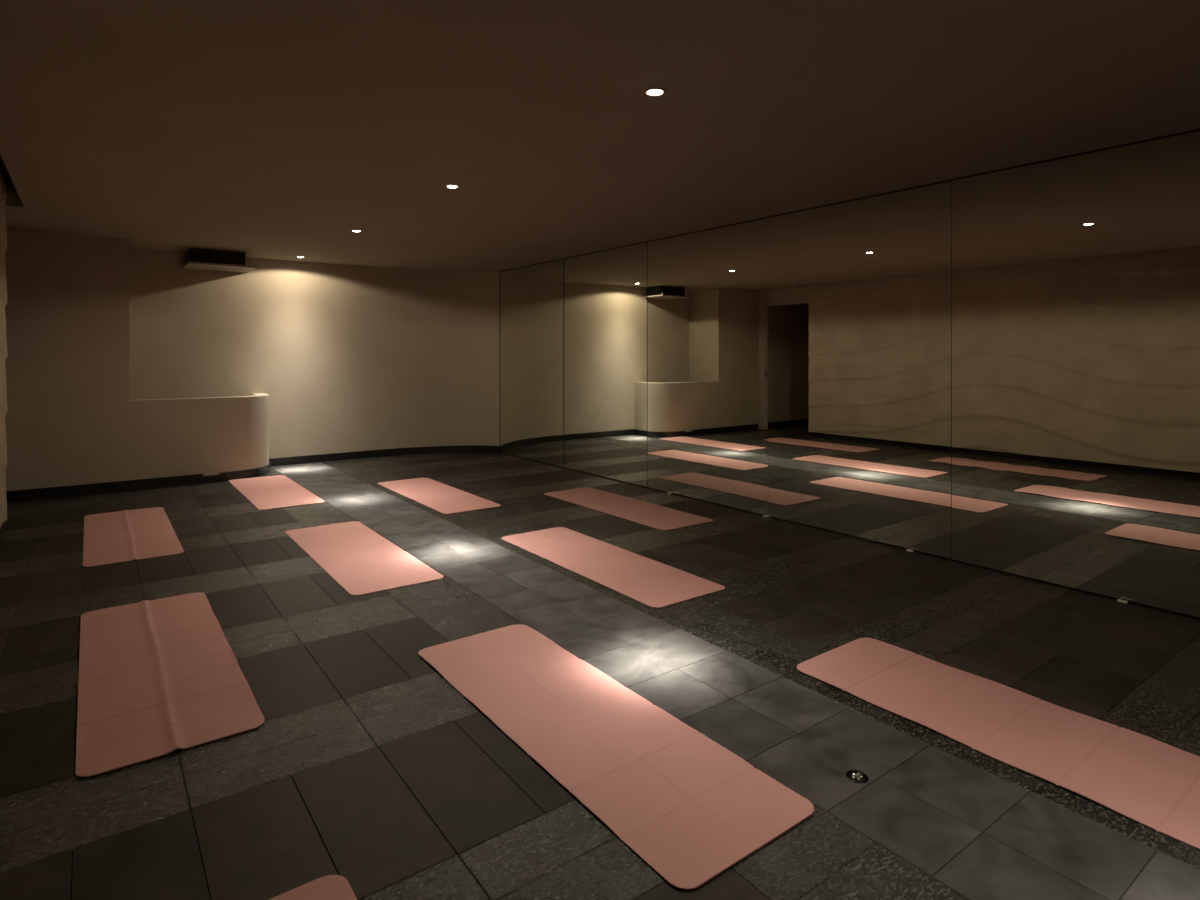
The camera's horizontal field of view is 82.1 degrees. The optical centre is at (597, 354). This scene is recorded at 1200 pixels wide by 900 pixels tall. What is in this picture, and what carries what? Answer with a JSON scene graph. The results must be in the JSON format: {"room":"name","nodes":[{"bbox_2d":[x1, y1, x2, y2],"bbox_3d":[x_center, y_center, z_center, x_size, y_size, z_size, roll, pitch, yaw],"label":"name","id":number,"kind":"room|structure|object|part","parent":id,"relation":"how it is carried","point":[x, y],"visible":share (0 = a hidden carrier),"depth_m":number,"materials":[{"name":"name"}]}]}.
{"room":"exercise studio","nodes":[
{"label":"exercise studio","id":0,"kind":"room"},
{"bbox_2d":[0,172,7,527],"bbox_3d":[-1.979,-0.017,1.566,0.272,2.667,9.670,0,0,-36],"label":"wall","id":1,"kind":"structure","parent":0,"point":[3,188],"depth_m":5.32,"materials":[{"name":"paint"}]},
{"bbox_2d":[0,154,23,206],"bbox_3d":[-1.911,-1.310,1.429,0.519,0.219,9.969,0,0,-36],"label":"trim","id":2,"kind":"structure","parent":1,"relation":"attached to","point":[6,176],"depth_m":5.08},
{"bbox_2d":[5,229,128,490],"bbox_3d":[-6.382,0.100,6.663,3.030,2.600,1.000,0,0,-36],"label":"wall","id":3,"kind":"structure","parent":0,"point":[67,306],"depth_m":6.85,"materials":[{"name":"beige paint"}]},
{"bbox_2d":[6,463,269,501],"bbox_3d":[-4.700,1.351,7.381,0.614,0.098,2.610,0,0,37],"label":"baseboard","id":4,"kind":"structure","parent":3,"relation":"attached to","point":[38,493],"depth_m":7.15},
{"bbox_2d":[129,393,268,479],"bbox_3d":[-4.349,0.938,7.789,0.585,0.925,1.599,0,0,28],"label":"wall","id":5,"kind":"structure","parent":0,"point":[207,436],"depth_m":7.53,"materials":[{"name":"beige paint"}]},
{"bbox_2d":[129,249,499,458],"bbox_3d":[-3.584,0.100,9.060,4.936,2.600,0.690,0,0,-29],"label":"wall","id":6,"kind":"structure","parent":0,"point":[346,358],"depth_m":9.08,"materials":[{"name":"beige paint"}]},
{"bbox_2d":[269,445,499,466],"bbox_3d":[-2.874,1.351,9.379,3.095,0.098,0.368,0,0,-25],"label":"baseboard","id":7,"kind":"structure","parent":6,"relation":"attached to","point":[463,448],"depth_m":9.46,"materials":[{"name":"black wood"}]},
{"bbox_2d":[0,452,1199,899],"bbox_3d":[-1.614,1.475,3.960,7.900,0.150,14.228,0,0,-36],"label":"floor","id":8,"kind":"structure","parent":0,"point":[365,765],"depth_m":2.78,"materials":[{"name":"tile"}]},
{"bbox_2d":[83,507,183,566],"bbox_3d":[-3.691,1.393,5.430,0.578,0.012,1.830,0,0,-36],"label":"yoga mat","id":9,"kind":"object","parent":8,"relation":"on","point":[137,534],"visible":1,"depth_m":5.26,"materials":[{"name":"pink rubber"}]},
{"bbox_2d":[75,592,264,776],"bbox_3d":[-2.020,1.390,3.163,0.578,0.019,1.830,0,0,-36],"label":"yoga mat","id":10,"kind":"object","parent":8,"relation":"on","point":[158,677],"visible":1,"depth_m":2.90,"materials":[{"name":"pink rubber"}]},
{"bbox_2d":[229,475,324,509],"bbox_3d":[-3.349,1.396,7.111,0.578,0.006,1.830,0,0,-36],"label":"yoga mat","id":11,"kind":"object","parent":8,"relation":"on","point":[278,491],"visible":1,"depth_m":6.99,"materials":[{"name":"pink rubber"}]},
{"bbox_2d":[269,875,356,899],"bbox_3d":[-0.385,1.395,0.965,0.578,0.008,1.830,0,0,-36],"label":"yoga mat","id":12,"kind":"object","parent":8,"relation":"on","point":[330,887],"visible":1,"depth_m":1.79,"materials":[{"name":"pink rubber"}]},
{"bbox_2d":[285,521,443,595],"bbox_3d":[-1.719,1.396,4.892,0.578,0.007,1.830,0,0,-36],"label":"yoga mat","id":13,"kind":"object","parent":8,"relation":"on","point":[359,559],"visible":1,"depth_m":4.70,"materials":[{"name":"pink rubber"}]},
{"bbox_2d":[377,478,500,513],"bbox_3d":[-1.647,1.396,6.951,0.578,0.006,1.830,0,0,-36],"label":"yoga mat","id":14,"kind":"object","parent":8,"relation":"on","point":[438,496],"visible":1,"depth_m":6.83,"materials":[{"name":"pink rubber"}]},
{"bbox_2d":[501,527,724,607],"bbox_3d":[0.015,1.395,4.700,0.578,0.007,1.830,0,0,-36],"label":"yoga mat","id":15,"kind":"object","parent":8,"relation":"on","point":[652,583],"visible":1,"depth_m":4.52,"materials":[{"name":"pink rubber"}]},
{"bbox_2d":[418,624,813,889],"bbox_3d":[-0.088,1.393,2.683,0.578,0.011,1.830,0,0,-36],"label":"yoga mat","id":16,"kind":"object","parent":8,"relation":"on","point":[687,805],"visible":1,"depth_m":2.39,"materials":[{"name":"pink rubber"}]},
{"bbox_2d":[545,487,712,529],"bbox_3d":[0.220,1.396,6.378,0.578,0.007,1.830,0,0,-37],"label":"yoga mat","id":17,"kind":"object","parent":8,"relation":"on","point":[645,513],"visible":1,"depth_m":6.25,"materials":[{"name":"pink rubber"}]},
{"bbox_2d":[846,770,868,782],"bbox_3d":[0.861,1.397,2.287,0.072,0.006,0.072,0,0,-36],"label":"floor drain","id":18,"kind":"object","parent":8,"relation":"on","point":[856,776],"visible":1,"depth_m":2.28,"materials":[{"name":"black metal"}]},
{"bbox_2d":[797,638,1199,848],"bbox_3d":[1.642,1.394,2.510,0.578,0.010,1.830,0,0,-37],"label":"yoga mat","id":19,"kind":"object","parent":8,"relation":"on","point":[1153,783],"visible":1,"depth_m":2.53,"materials":[{"name":"pink rubber"}]},
{"bbox_2d":[1117,599,1127,603],"bbox_3d":[2.971,1.391,3.898,0.024,0.017,0.048,0,0,-36],"label":"mirror clip","id":20,"kind":"object","parent":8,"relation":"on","point":[1118,600],"visible":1,"depth_m":3.89,"materials":[{"name":"metal"}]},
{"bbox_2d":[0,0,1199,271],"bbox_3d":[-1.498,-1.300,3.803,7.900,0.200,13.300,0,0,-36],"label":"ceiling","id":21,"kind":"structure","parent":0,"point":[261,129],"depth_m":3.35,"materials":[{"name":"beige paint"}]},
{"bbox_2d":[73,211,82,214],"bbox_3d":[-4.348,-1.187,5.765,0.070,0.027,0.070,0,0,-36],"label":"ceiling sensor","id":22,"kind":"object","parent":21,"relation":"attached to","point":[75,212],"visible":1,"depth_m":5.75,"materials":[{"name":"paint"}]},
{"bbox_2d":[182,248,256,272],"bbox_3d":[-4.411,-1.104,8.034,0.690,0.188,0.610,0,0,-36],"label":"air conditioner","id":23,"kind":"object","parent":21,"relation":"attached to","point":[196,259],"visible":1,"depth_m":7.90,"materials":[{"name":"black plastic"}]},
{"bbox_3d":[-4.411,-1.021,8.034,0.690,0.022,0.610,0,0,-36],"label":"panel","id":24,"kind":"part","parent":23,"relation":"part of","materials":[{"name":"beige plastic"}]},
{"bbox_2d":[445,185,458,187],"bbox_3d":[-1.035,-1.196,4.902,0.100,0.009,0.100,0,0,-36],"label":"recessed light","id":25,"kind":"object","parent":21,"relation":"in","point":[447,186],"visible":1,"depth_m":4.89,"materials":[{"name":"white"}]},
{"bbox_2d":[644,88,665,96],"bbox_3d":[0.262,-1.196,3.143,0.100,0.009,0.100,0,0,-36],"label":"recessed light","id":26,"kind":"object","parent":21,"relation":"in","point":[654,92],"visible":1,"depth_m":3.13,"materials":[{"name":"white"}]},
{"bbox_3d":[1.758,0.100,5.830,0.252,2.600,12.100,0,0,-36],"label":"wall","id":27,"kind":"structure","parent":0,"visible":0},
{"bbox_2d":[500,259,563,466],"bbox_3d":[-0.912,0.102,9.209,0.009,2.580,1.664,0,0,-36],"label":"wall mirror","id":28,"kind":"object","parent":27,"relation":"attached to","point":[531,297],"visible":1,"depth_m":9.14,"materials":[{"name":"clear glass"}]},
{"bbox_2d":[564,242,646,486],"bbox_3d":[0.055,0.102,7.897,0.009,2.580,1.584,0,0,-36],"label":"wall mirror","id":29,"kind":"object","parent":27,"relation":"attached to","point":[605,292],"visible":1,"depth_m":7.83,"materials":[{"name":"clear glass"}]},
{"bbox_2d":[647,218,767,514],"bbox_3d":[1.002,0.102,6.611,0.009,2.580,1.599,0,0,-36],"label":"wall mirror","id":30,"kind":"object","parent":27,"relation":"attached to","point":[707,290],"visible":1,"depth_m":6.52,"materials":[{"name":"clear glass"}]},
{"bbox_2d":[500,129,1199,618],"bbox_3d":[1.875,0.101,5.450,0.010,2.599,11.350,0,0,-36],"label":"trim","id":31,"kind":"structure","parent":27,"relation":"attached to","point":[1197,129],"depth_m":4.84,"materials":[{"name":"black metal"}]},
{"bbox_2d":[502,453,1199,619],"bbox_3d":[1.927,1.397,5.333,0.003,0.006,11.100,0,0,-36],"label":"trim","id":32,"kind":"structure","parent":27,"relation":"attached to","point":[502,453],"depth_m":4.82,"materials":[{"name":"black metal"}]},
{"bbox_2d":[768,181,950,558],"bbox_3d":[1.946,0.102,5.331,0.006,2.580,1.569,0,0,-37],"label":"wall mirror","id":33,"kind":"object","parent":27,"relation":"attached to","point":[859,291],"visible":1,"depth_m":5.22,"materials":[{"name":"clear glass"}]},
{"bbox_2d":[951,131,1199,617],"bbox_3d":[2.883,0.102,4.059,0.006,2.580,1.579,0,0,-37],"label":"wall mirror","id":34,"kind":"object","parent":27,"relation":"attached to","point":[1075,280],"visible":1,"depth_m":4.07,"materials":[{"name":"clear glass"}]}
]}

